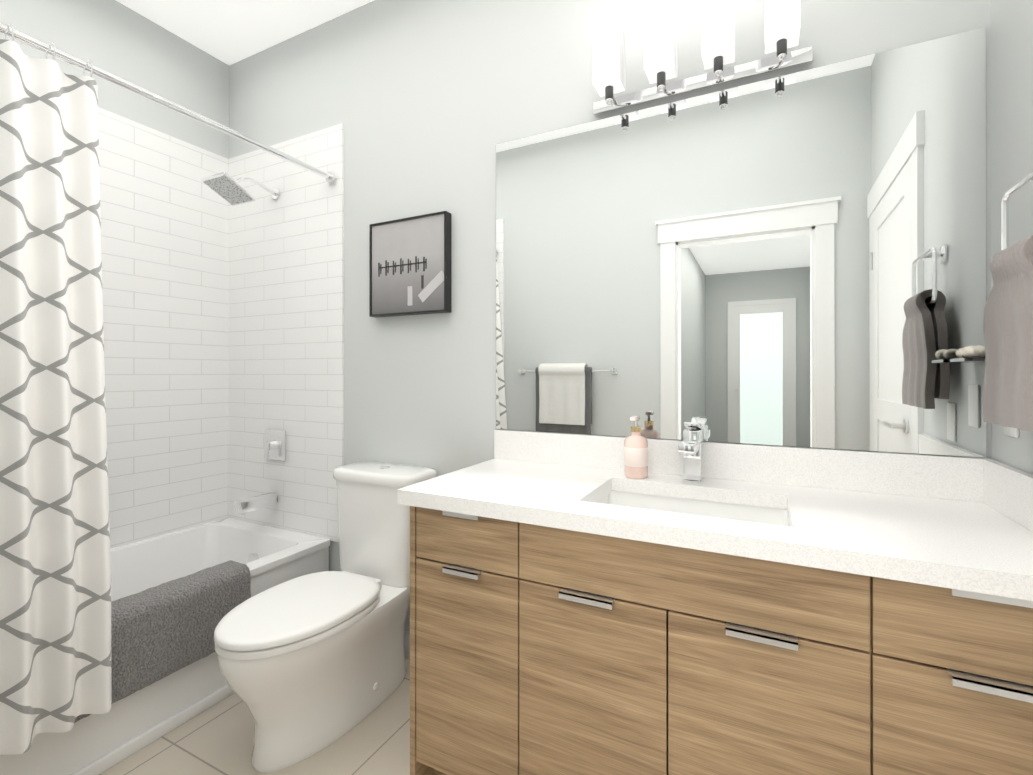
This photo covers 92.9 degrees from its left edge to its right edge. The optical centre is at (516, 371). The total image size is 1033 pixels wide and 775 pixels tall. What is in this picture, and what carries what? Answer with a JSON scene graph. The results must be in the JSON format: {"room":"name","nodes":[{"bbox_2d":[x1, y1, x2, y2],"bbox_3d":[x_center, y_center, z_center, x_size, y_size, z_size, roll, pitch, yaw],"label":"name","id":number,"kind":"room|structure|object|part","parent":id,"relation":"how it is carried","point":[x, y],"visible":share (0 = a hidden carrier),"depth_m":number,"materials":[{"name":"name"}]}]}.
{"room":"bathroom","nodes":[
{"label":"bathroom","id":0,"kind":"room"},
{"bbox_2d":[0,0,228,158],"bbox_3d":[-1.979,-0.219,1.907,0.120,2.860,1.690,0,0,27],"label":"wall","id":1,"kind":"structure","parent":0,"point":[118,39],"depth_m":2.24,"materials":[{"name":"white paint"}]},
{"bbox_2d":[98,107,227,548],"bbox_3d":[-1.895,-0.179,1.925,0.012,1.920,1.558,0,0,27],"label":"wall tile","id":2,"kind":"structure","parent":1,"relation":"attached to","point":[164,228],"depth_m":2.33,"materials":[{"name":"white tile"}]},
{"bbox_2d":[116,0,373,64],"bbox_3d":[-0.523,-1.701,1.243,3.320,0.100,1.810,0,0,27],"label":"ceiling","id":3,"kind":"structure","parent":0,"point":[228,32],"depth_m":2.29,"materials":[{"name":"white paint"}]},
{"bbox_2d":[99,659,409,774],"bbox_3d":[-0.523,1.259,1.236,3.320,0.100,1.810,0,0,27],"label":"floor","id":4,"kind":"structure","parent":0,"point":[217,738],"depth_m":1.58,"materials":[{"name":"tile"}]},
{"bbox_2d":[0,517,329,774],"bbox_3d":[-1.543,0.991,1.752,0.767,0.440,1.542,0,0,27],"label":"bathtub","id":5,"kind":"object","parent":4,"relation":"on","point":[138,720],"visible":0.5,"depth_m":1.82,"materials":[{"name":"white ceramic"}]},
{"bbox_2d":[74,560,250,722],"bbox_3d":[-1.214,0.870,1.661,0.170,0.272,0.568,0,0,27],"label":"bath mat","id":6,"kind":"object","parent":5,"relation":"on","point":[161,631],"visible":0.71,"depth_m":1.63,"materials":[{"name":"grey fabric"}]},
{"bbox_2d":[214,462,436,772],"bbox_3d":[-0.611,0.797,1.716,0.532,0.827,0.778,0,0,27],"label":"toilet","id":7,"kind":"object","parent":4,"relation":"on","point":[311,664],"visible":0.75,"depth_m":1.62,"materials":[{"name":"white ceramic"}]},
{"bbox_3d":[-0.713,0.787,1.638,0.386,0.051,0.546,0,0,27],"label":"seat","id":8,"kind":"part","parent":7,"relation":"part of","materials":[{"name":"white plastic"}]},
{"bbox_3d":[-0.535,0.599,1.991,0.420,0.430,0.220,0,0,27],"label":"tank","id":9,"kind":"part","parent":7,"relation":"part of","materials":[{"name":"white ceramic"}]},
{"bbox_2d":[410,506,1032,774],"bbox_3d":[0.442,0.790,1.313,1.417,0.840,0.557,0,0,27],"label":"bathroom vanity","id":10,"kind":"object","parent":4,"relation":"on","point":[692,603],"depth_m":1.06,"materials":[{"name":"brown wood"}]},
{"bbox_3d":[-0.137,0.450,1.329,0.323,0.150,0.018,0,0,27],"label":"door","id":11,"kind":"part","parent":10,"relation":"part of","materials":[{"name":"brown wood"}]},
{"bbox_3d":[-0.137,0.817,1.329,0.323,0.575,0.018,0,0,27],"label":"door","id":12,"kind":"part","parent":10,"relation":"part of","materials":[{"name":"brown wood"}]},
{"bbox_3d":[0.173,0.817,1.172,0.363,0.575,0.018,0,0,27],"label":"door","id":13,"kind":"part","parent":10,"relation":"part of","materials":[{"name":"brown wood"}]},
{"bbox_3d":[0.338,0.449,1.090,0.733,0.150,0.018,0,0,27],"label":"door","id":14,"kind":"part","parent":10,"relation":"part of","materials":[{"name":"brown wood"}]},
{"bbox_2d":[397,458,1032,601],"bbox_3d":[0.433,0.350,1.310,1.432,0.040,0.572,0,0,27],"label":"countertop","id":15,"kind":"structure","parent":10,"relation":"on","point":[939,543],"depth_m":1.09,"materials":[{"name":"white stone"}]},
{"bbox_2d":[624,416,647,478],"bbox_3d":[0.376,0.234,1.543,0.073,0.190,0.079,0,0,27],"label":"soap bottle","id":16,"kind":"object","parent":15,"relation":"on","point":[635,454],"visible":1,"depth_m":1.52,"materials":[{"name":"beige plastic"}]},
{"bbox_2d":[593,486,788,525],"bbox_3d":[0.442,0.434,1.288,0.532,0.152,0.361,0,0,27],"label":"sink","id":17,"kind":"object","parent":15,"relation":"in","point":[749,508],"depth_m":1.42,"materials":[{"name":"white ceramic"}]},
{"bbox_2d":[677,422,704,481],"bbox_3d":[0.519,0.240,1.456,0.060,0.179,0.210,0,0,27],"label":"faucet","id":18,"kind":"object","parent":15,"relation":"on","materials":[{"name":"silver metal"}]},
{"bbox_3d":[0.501,0.816,1.006,0.366,0.575,0.018,0,0,27],"label":"door","id":19,"kind":"part","parent":10,"relation":"part of","materials":[{"name":"brown wood"}]},
{"bbox_3d":[0.815,0.449,0.849,0.328,0.150,0.018,0,0,27],"label":"door","id":20,"kind":"part","parent":10,"relation":"part of","materials":[{"name":"brown wood"}]},
{"bbox_3d":[0.815,0.816,0.848,0.328,0.575,0.018,0,0,27],"label":"door","id":21,"kind":"part","parent":10,"relation":"part of","materials":[{"name":"brown wood"}]},
{"bbox_2d":[229,0,990,631],"bbox_3d":[-0.142,-0.219,1.994,3.320,2.860,0.120,0,0,27],"label":"wall","id":22,"kind":"structure","parent":0,"point":[429,104],"depth_m":1.99,"materials":[{"name":"white paint"}]},
{"bbox_2d":[228,124,343,541],"bbox_3d":[-1.172,-0.178,2.440,0.840,1.920,0.012,0,0,27],"label":"wall tile","id":23,"kind":"structure","parent":22,"relation":"attached to","point":[286,310],"depth_m":2.40,"materials":[{"name":"white tile"}]},
{"bbox_2d":[201,172,279,205],"bbox_3d":[-1.270,-0.852,2.303,0.170,0.129,0.321,0,0,27],"label":"shower head","id":24,"kind":"object","parent":23,"relation":"attached to","point":[228,188],"visible":1,"depth_m":2.23},
{"bbox_2d":[235,492,279,514],"bbox_3d":[-1.242,0.629,2.354,0.060,0.064,0.200,0,0,27],"label":"tub spout","id":25,"kind":"object","parent":23,"relation":"attached to","point":[249,504],"visible":1,"depth_m":2.33,"materials":[{"name":"silver metal"}]},
{"bbox_2d":[264,429,285,461],"bbox_3d":[-1.211,0.362,2.417,0.150,0.150,0.060,0,0,27],"label":"shower valve","id":26,"kind":"object","parent":23,"relation":"attached to","point":[275,445],"visible":1,"depth_m":2.42,"materials":[{"name":"silver metal"}]},
{"bbox_2d":[404,630,409,659],"bbox_3d":[-0.432,1.156,2.062,0.818,0.110,0.014,0,0,27],"label":"baseboard","id":27,"kind":"structure","parent":22,"relation":"attached to","point":[407,644],"depth_m":2.07,"materials":[{"name":"white"}]},
{"bbox_2d":[369,211,450,316],"bbox_3d":[-0.450,-0.441,2.058,0.401,0.400,0.040,0,0,27],"label":"picture frame","id":28,"kind":"object","parent":22,"relation":"attached to","point":[409,265],"visible":1,"depth_m":2.04,"materials":[{"name":"black"}]},
{"bbox_2d":[593,0,812,116],"bbox_3d":[0.532,-0.982,1.502,0.650,0.237,0.149,0,0,27],"label":"light bar","id":29,"kind":"object","parent":22,"relation":"attached to","point":[782,22],"visible":1,"depth_m":1.47,"materials":[{"name":"white glass"}]},
{"bbox_3d":[0.299,-1.009,1.584,0.086,0.182,0.086,0,0,27],"label":"lamp shade","id":30,"kind":"part","parent":29,"relation":"part of","materials":[{"name":"white glass"}]},
{"bbox_3d":[0.445,-1.009,1.510,0.086,0.182,0.086,0,0,27],"label":"lamp shade","id":31,"kind":"part","parent":29,"relation":"part of","materials":[{"name":"white glass"}]},
{"bbox_3d":[0.591,-1.009,1.437,0.086,0.182,0.086,0,0,27],"label":"lamp shade","id":32,"kind":"part","parent":29,"relation":"part of","materials":[{"name":"white glass"}]},
{"bbox_3d":[0.737,-1.009,1.363,0.086,0.182,0.086,0,0,27],"label":"lamp shade","id":33,"kind":"part","parent":29,"relation":"part of","materials":[{"name":"white glass"}]},
{"bbox_2d":[494,430,980,501],"bbox_3d":[0.558,0.275,1.557,1.432,0.109,0.019,0,0,27],"label":"backsplash","id":34,"kind":"structure","parent":22,"relation":"attached to","point":[926,476],"depth_m":1.43,"materials":[{"name":"white stone"}]},
{"bbox_2d":[496,27,985,457],"bbox_3d":[0.557,-0.329,1.568,1.422,1.092,0.006,0,0,27],"label":"mirror","id":35,"kind":"object","parent":22,"relation":"attached to","point":[797,259],"visible":0.93,"depth_m":1.47,"materials":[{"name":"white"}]},
{"bbox_2d":[990,0,1032,474],"bbox_3d":[0.878,-0.222,0.465,0.120,2.860,1.690,0,0,27],"label":"wall","id":36,"kind":"structure","parent":0,"point":[1011,93],"depth_m":1.14,"materials":[{"name":"white paint"}]},
{"bbox_2d":[950,345,984,361],"bbox_3d":[1.127,-0.045,1.190,0.090,0.038,0.100,0,0,27],"label":"decor","id":37,"kind":"object","parent":36,"relation":"attached to","point":[967,354],"visible":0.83,"depth_m":1.17,"materials":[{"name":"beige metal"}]},
{"bbox_2d":[981,458,1032,529],"bbox_3d":[1.059,0.274,0.984,0.020,0.109,0.553,0,0,27],"label":"backsplash","id":38,"kind":"structure","parent":36,"relation":"attached to","point":[1006,488],"depth_m":1.11,"materials":[{"name":"white stone"}]},
{"bbox_2d":[1003,426,1018,437],"bbox_3d":[1.148,0.092,1.140,0.006,0.115,0.070,0,0,27],"label":"electrical outlet plate","id":39,"kind":"object","parent":36,"relation":"attached to","point":[1011,431],"visible":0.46,"depth_m":1.11,"materials":[{"name":"white plastic"}]},
{"bbox_2d":[1001,172,1032,250],"bbox_3d":[1.013,-0.306,0.934,0.060,0.191,0.242,0,0,27],"label":"towel ring","id":40,"kind":"object","parent":36,"relation":"attached to","point":[1005,210],"visible":0.54,"depth_m":1.04,"materials":[{"name":"silver metal"}]},
{"bbox_2d":[982,235,1032,431],"bbox_3d":[0.992,-0.074,0.945,0.077,0.366,0.280,0,0,27],"label":"towel","id":41,"kind":"object","parent":40,"relation":"hanging from","point":[1007,400],"visible":1,"depth_m":0.97,"materials":[{"name":"grey fabric"}]},
{"bbox_3d":[-0.904,-0.222,0.485,3.080,2.860,0.120,0,0,27],"label":"wall","id":42,"kind":"structure","parent":0,"visible":0},
{"bbox_3d":[-1.869,-0.181,1.046,0.828,1.920,0.012,0,0,27],"label":"wall tile","id":43,"kind":"structure","parent":42,"relation":"attached to","visible":0},
{"bbox_2d":[0,23,335,182],"bbox_3d":[-1.202,-0.900,1.583,0.048,0.048,1.545,0,0,27],"label":"curtain rod","id":44,"kind":"object","parent":43,"relation":"attached to","point":[38,45],"visible":0.96,"depth_m":1.59,"materials":[{"name":"silver metal"}]},
{"bbox_2d":[0,23,111,754],"bbox_3d":[-1.354,0.021,1.169,0.148,1.887,0.635,0,0,27],"label":"shower curtain","id":45,"kind":"object","parent":44,"relation":"hanging from","point":[55,621],"visible":0.98,"depth_m":1.33,"materials":[{"name":"fabric"}]}
]}

